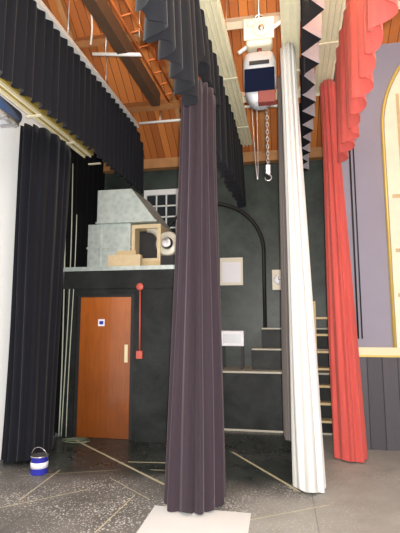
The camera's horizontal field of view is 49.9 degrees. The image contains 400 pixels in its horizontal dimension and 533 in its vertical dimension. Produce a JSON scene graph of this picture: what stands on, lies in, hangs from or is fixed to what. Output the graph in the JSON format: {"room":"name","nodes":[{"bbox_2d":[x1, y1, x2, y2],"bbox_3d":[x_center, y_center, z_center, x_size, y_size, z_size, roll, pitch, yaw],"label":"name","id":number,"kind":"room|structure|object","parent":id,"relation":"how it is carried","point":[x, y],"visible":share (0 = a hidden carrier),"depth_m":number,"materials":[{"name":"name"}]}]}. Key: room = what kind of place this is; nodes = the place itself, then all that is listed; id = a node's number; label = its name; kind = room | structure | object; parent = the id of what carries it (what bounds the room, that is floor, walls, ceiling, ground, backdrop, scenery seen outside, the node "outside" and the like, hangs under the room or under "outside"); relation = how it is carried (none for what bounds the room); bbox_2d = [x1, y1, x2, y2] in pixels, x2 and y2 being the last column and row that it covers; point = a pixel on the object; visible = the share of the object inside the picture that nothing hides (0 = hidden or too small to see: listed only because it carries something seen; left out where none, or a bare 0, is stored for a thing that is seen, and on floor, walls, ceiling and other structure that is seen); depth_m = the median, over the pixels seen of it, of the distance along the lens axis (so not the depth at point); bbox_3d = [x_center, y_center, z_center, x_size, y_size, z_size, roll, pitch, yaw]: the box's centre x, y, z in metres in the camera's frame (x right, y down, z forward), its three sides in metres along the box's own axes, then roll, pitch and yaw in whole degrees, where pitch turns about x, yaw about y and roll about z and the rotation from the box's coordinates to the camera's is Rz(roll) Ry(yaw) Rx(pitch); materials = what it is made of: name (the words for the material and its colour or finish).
{"room":"theater stage wings","nodes":[
{"label":"theater stage wings","id":0,"kind":"room"},
{"bbox_2d":[0,93,44,459],"bbox_3d":[-2.825,-0.947,3.442,0.150,6.000,9.850,-1,-7,10],"label":"wall","id":1,"kind":"structure","parent":0,"point":[9,137],"depth_m":5.31,"materials":[{"name":"white paint"}]},
{"bbox_2d":[0,96,21,127],"bbox_3d":[-2.410,-1.893,4.690,0.240,0.258,1.303,-1,-7,10],"label":"shelf","id":2,"kind":"object","parent":1,"relation":"attached to","point":[9,113],"visible":1,"depth_m":5.10,"materials":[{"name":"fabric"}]},
{"bbox_2d":[0,430,399,532],"bbox_3d":[0.383,2.000,2.388,6.700,0.124,10.000,-1,-7,10],"label":"floor","id":3,"kind":"structure","parent":0,"point":[359,497],"depth_m":4.10,"materials":[{"name":"grey concrete"}]},
{"bbox_2d":[1,123,70,462],"bbox_3d":[-2.085,0.302,5.525,0.517,4.025,1.037,-1,-7,10],"label":"curtain","id":4,"kind":"object","parent":3,"relation":"on","point":[44,161],"visible":1,"depth_m":5.24,"materials":[{"name":"fabric"}]},
{"bbox_2d":[30,447,48,475],"bbox_3d":[-1.740,2.095,4.667,0.198,0.278,0.194,-1,-7,10],"label":"bucket","id":5,"kind":"object","parent":3,"relation":"on","point":[38,466],"visible":1,"depth_m":4.59,"materials":[{"name":"blue metal"}]},
{"bbox_2d":[58,164,89,442],"bbox_3d":[-1.770,0.402,6.154,0.623,4.021,0.257,-2,-8,18],"label":"cord","id":6,"kind":"object","parent":3,"relation":"on","point":[68,439],"visible":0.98,"depth_m":6.22,"materials":[{"name":"grey plastic"}]},
{"bbox_2d":[61,265,174,442],"bbox_3d":[-1.022,1.300,6.862,1.740,2.421,1.661,-1,-7,10],"label":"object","id":7,"kind":"object","parent":3,"relation":"on","point":[113,394],"visible":0.84,"depth_m":6.12,"materials":[{"name":"black paint"}]},
{"bbox_2d":[86,189,175,266],"bbox_3d":[-0.961,-0.537,6.779,1.445,1.200,0.880,-1,-7,10],"label":"ventilation unit","id":8,"kind":"object","parent":7,"relation":"on","point":[128,231],"visible":0.78,"depth_m":6.49,"materials":[{"name":"grey metal"}]},
{"bbox_2d":[136,283,143,358],"bbox_3d":[-0.857,0.762,6.084,0.110,1.065,0.050,-1,-7,10],"label":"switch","id":9,"kind":"object","parent":7,"relation":"attached to","point":[139,354],"visible":1,"depth_m":6.07,"materials":[{"name":"red paint"}]},
{"bbox_2d":[0,441,327,532],"bbox_3d":[-0.366,2.210,4.481,3.242,0.001,2.448,-1,-7,10],"label":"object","id":10,"kind":"structure","parent":3,"relation":"on","point":[77,441],"depth_m":4.45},
{"bbox_2d":[164,79,225,514],"bbox_3d":[-0.045,0.176,4.183,0.558,3.938,0.704,-1,-7,10],"label":"curtain","id":11,"kind":"object","parent":3,"relation":"on","point":[195,480],"visible":1,"depth_m":3.90,"materials":[{"name":"purple fabric"}]},
{"bbox_2d":[223,328,332,434],"bbox_3d":[1.033,1.751,6.853,2.324,1.529,0.824,-1,-7,10],"label":"staircase","id":12,"kind":"structure","parent":3,"relation":"on","point":[252,395],"depth_m":6.48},
{"bbox_2d":[221,330,245,368],"bbox_3d":[0.536,1.344,6.977,0.380,0.600,0.357,-1,-7,10],"label":"base cabinet","id":13,"kind":"object","parent":12,"relation":"on","point":[229,337],"visible":0.8,"depth_m":6.83,"materials":[{"name":"white"}]},
{"bbox_2d":[280,42,325,492],"bbox_3d":[1.072,-0.145,4.550,0.336,4.668,0.443,-1,-7,10],"label":"curtain","id":14,"kind":"object","parent":3,"relation":"on","point":[308,465],"visible":1,"depth_m":4.35,"materials":[{"name":"fabric"}]},
{"bbox_2d":[313,301,331,422],"bbox_3d":[1.811,1.463,6.180,0.330,1.920,0.200,-1,-7,10],"label":"ladder frame","id":15,"kind":"object","parent":3,"relation":"on","point":[323,420],"visible":0.29,"depth_m":6.15,"materials":[{"name":"beige wood"}]},
{"bbox_2d":[319,79,367,462],"bbox_3d":[1.811,-0.080,5.482,0.401,4.778,0.470,-1,-7,10],"label":"curtain","id":16,"kind":"object","parent":3,"relation":"on","point":[348,420],"visible":0.96,"depth_m":5.27,"materials":[{"name":"fabric"}]},
{"bbox_2d":[105,160,327,365],"bbox_3d":[0.194,0.282,7.694,4.200,4.650,0.150,-1,-7,10],"label":"wall","id":17,"kind":"structure","parent":0,"point":[241,305],"depth_m":7.52,"materials":[{"name":"black paint"}]},
{"bbox_2d":[144,189,177,233],"bbox_3d":[-0.710,-0.830,7.891,0.662,1.185,0.065,-1,-7,10],"label":"window","id":18,"kind":"structure","parent":17,"relation":"in","point":[164,201],"depth_m":7.91,"materials":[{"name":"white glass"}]},
{"bbox_2d":[103,147,322,173],"bbox_3d":[0.168,-1.923,7.835,4.200,0.180,0.140,-1,-7,10],"label":"beam","id":19,"kind":"structure","parent":17,"relation":"attached to","point":[316,153],"depth_m":7.67,"materials":[{"name":"brown wood"}]},
{"bbox_2d":[168,202,266,327],"bbox_3d":[0.193,0.259,7.580,1.926,2.866,0.110,-1,-7,10],"label":"trim frame","id":20,"kind":"object","parent":17,"relation":"attached to","point":[242,212],"visible":0.56,"depth_m":7.44,"materials":[{"name":"black metal"}]},
{"bbox_2d":[220,257,242,284],"bbox_3d":[0.553,0.086,7.564,0.401,0.486,0.013,-1,-7,10],"label":"paper sign","id":21,"kind":"object","parent":17,"relation":"attached to","point":[231,269],"visible":1,"depth_m":7.56,"materials":[{"name":"white paper"}]},
{"bbox_2d":[272,270,280,289],"bbox_3d":[1.341,0.230,7.347,0.211,0.347,0.115,-1,-7,10],"label":"box","id":22,"kind":"object","parent":17,"relation":"attached to","point":[276,274],"visible":0.66,"depth_m":7.31,"materials":[{"name":"plastic"}]},
{"bbox_2d":[42,0,399,158],"bbox_3d":[0.394,-5.984,3.482,6.700,7.144,10.156,-1,-7,10],"label":"ceiling","id":23,"kind":"structure","parent":0,"point":[160,140],"depth_m":6.79,"materials":[{"name":"orange wood"}]},
{"bbox_2d":[34,0,138,127],"bbox_3d":[-1.719,-3.389,4.910,0.081,1.180,6.500,-2,-8,12],"label":"batten","id":24,"kind":"object","parent":23,"relation":"hanging from","point":[40,5],"visible":0.77,"depth_m":5.54,"materials":[{"name":"silver metal"}]},
{"bbox_2d":[0,0,143,192],"bbox_3d":[-1.712,-2.251,4.803,0.120,1.095,6.380,-2,-8,12],"label":"curtain","id":25,"kind":"object","parent":24,"relation":"hanging from","point":[36,60],"visible":0.98,"depth_m":5.13,"materials":[{"name":"fabric"}]},
{"bbox_2d":[82,0,159,106],"bbox_3d":[-1.292,-3.068,4.431,0.141,0.220,5.400,-2,-8,12],"label":"tie beam","id":26,"kind":"structure","parent":23,"relation":"attached to","point":[100,10],"depth_m":5.56,"materials":[{"name":"brown wood"}]},
{"bbox_2d":[92,0,141,56],"bbox_3d":[-1.099,-3.334,5.761,0.686,1.193,0.048,-1,-7,10],"label":"pipe rail","id":27,"kind":"object","parent":26,"relation":"attached to","point":[105,53],"visible":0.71,"depth_m":5.69,"materials":[{"name":"silver metal"}]},
{"bbox_2d":[199,0,252,146],"bbox_3d":[0.097,-4.721,4.639,0.271,4.451,6.700,-2,-8,12],"label":"track","id":28,"kind":"object","parent":23,"relation":"hanging from","point":[214,17],"visible":0.77,"depth_m":5.18,"materials":[{"name":"beige wood"}]},
{"bbox_2d":[55,0,399,152],"bbox_3d":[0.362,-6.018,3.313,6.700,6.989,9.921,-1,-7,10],"label":"beam","id":29,"kind":"structure","parent":23,"relation":"attached to","point":[232,23],"depth_m":6.48,"materials":[{"name":"brown wood"}]},
{"bbox_2d":[0,77,100,164],"bbox_3d":[-2.208,-2.496,4.138,0.200,1.150,5.440,-2,-8,12],"label":"track","id":30,"kind":"object","parent":29,"relation":"hanging from","point":[24,103],"visible":0.4,"depth_m":5.22,"materials":[{"name":"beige metal"}]},
{"bbox_2d":[54,144,104,435],"bbox_3d":[-1.962,-0.072,7.172,0.096,5.180,1.660,-1,-7,10],"label":"curtain","id":31,"kind":"object","parent":29,"relation":"hanging from","point":[88,180],"visible":0.24,"depth_m":7.09,"materials":[{"name":"black fabric"}]},
{"bbox_2d":[90,15,92,44],"bbox_3d":[-1.401,-3.479,5.576,0.050,1.290,0.044,-1,-7,10],"label":"cord","id":32,"kind":"object","parent":29,"relation":"hanging from","point":[91,15],"visible":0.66,"depth_m":5.51,"materials":[{"name":"white"}]},
{"bbox_2d":[110,0,178,102],"bbox_3d":[-0.913,-4.672,4.464,0.164,3.773,4.800,-2,-8,12],"label":"ladder rail","id":33,"kind":"object","parent":29,"relation":"attached to","point":[126,1],"visible":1,"depth_m":5.25,"materials":[{"name":"orange metal"}]},
{"bbox_2d":[139,111,180,124],"bbox_3d":[-0.307,-2.520,7.149,1.460,0.211,0.044,-1,-7,10],"label":"pipe rail","id":34,"kind":"object","parent":29,"relation":"hanging from","point":[159,120],"visible":0.6,"depth_m":7.20,"materials":[{"name":"silver metal"}]},
{"bbox_2d":[135,0,245,207],"bbox_3d":[0.035,-1.898,4.340,0.223,1.195,6.600,-2,-8,12],"label":"curtain","id":35,"kind":"object","parent":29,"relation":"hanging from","point":[180,28],"visible":0.93,"depth_m":3.68,"materials":[{"name":"fabric"}]},
{"bbox_2d":[244,104,277,107],"bbox_3d":[0.991,-2.595,6.918,0.623,0.121,0.044,-1,-7,10],"label":"pipe rail","id":36,"kind":"object","parent":29,"relation":"hanging from","point":[276,105],"visible":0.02,"depth_m":6.89,"materials":[{"name":"silver metal"}]},
{"bbox_2d":[238,0,300,180],"bbox_3d":[0.837,-2.608,4.910,0.823,3.364,0.296,-1,-7,10],"label":"chain hoist","id":37,"kind":"object","parent":29,"relation":"hanging from","point":[259,65],"visible":1,"depth_m":4.78,"materials":[{"name":"silver metal"}]},
{"bbox_2d":[280,0,299,88],"bbox_3d":[0.704,-4.855,3.675,0.220,4.431,5.000,-2,-8,12],"label":"track","id":38,"kind":"object","parent":29,"relation":"hanging from","point":[289,9],"visible":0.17,"depth_m":4.53,"materials":[{"name":"beige wood"}]},
{"bbox_2d":[277,74,290,440],"bbox_3d":[1.053,-0.204,5.214,0.184,4.380,0.410,-1,-7,10],"label":"curtain","id":39,"kind":"object","parent":38,"relation":"hanging from","point":[282,197],"visible":0.47,"depth_m":5.06,"materials":[{"name":"grey fabric"}]},
{"bbox_2d":[315,0,345,93],"bbox_3d":[1.171,-4.903,3.776,0.260,4.311,5.350,-2,-8,12],"label":"track","id":40,"kind":"object","parent":29,"relation":"hanging from","point":[332,14],"visible":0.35,"depth_m":4.95,"materials":[{"name":"beige wood"}]},
{"bbox_2d":[335,0,398,163],"bbox_3d":[1.238,-2.145,3.103,0.178,1.290,4.560,-2,-8,12],"label":"curtain valance","id":41,"kind":"object","parent":40,"relation":"hanging from","point":[361,35],"visible":1,"depth_m":3.73,"materials":[{"name":"fabric"}]},
{"bbox_3d":[1.093,-4.615,4.596,0.100,4.111,6.200,-2,-8,12],"label":"curtain","id":42,"kind":"object","parent":23,"relation":"attached to","visible":0},
{"bbox_2d":[299,0,323,171],"bbox_3d":[1.095,-2.229,4.314,0.192,0.665,5.850,-2,-8,12],"label":"curtain","id":43,"kind":"object","parent":42,"relation":"hanging from","point":[311,10],"visible":0.94,"depth_m":4.24,"materials":[{"name":"fabric"}]},
{"bbox_2d":[334,42,399,450],"bbox_3d":[3.208,-0.515,6.485,2.200,5.921,1.615,-1,-7,10],"label":"wall","id":44,"kind":"structure","parent":0,"point":[371,170],"depth_m":5.84,"materials":[{"name":"purple paint"}]}
]}

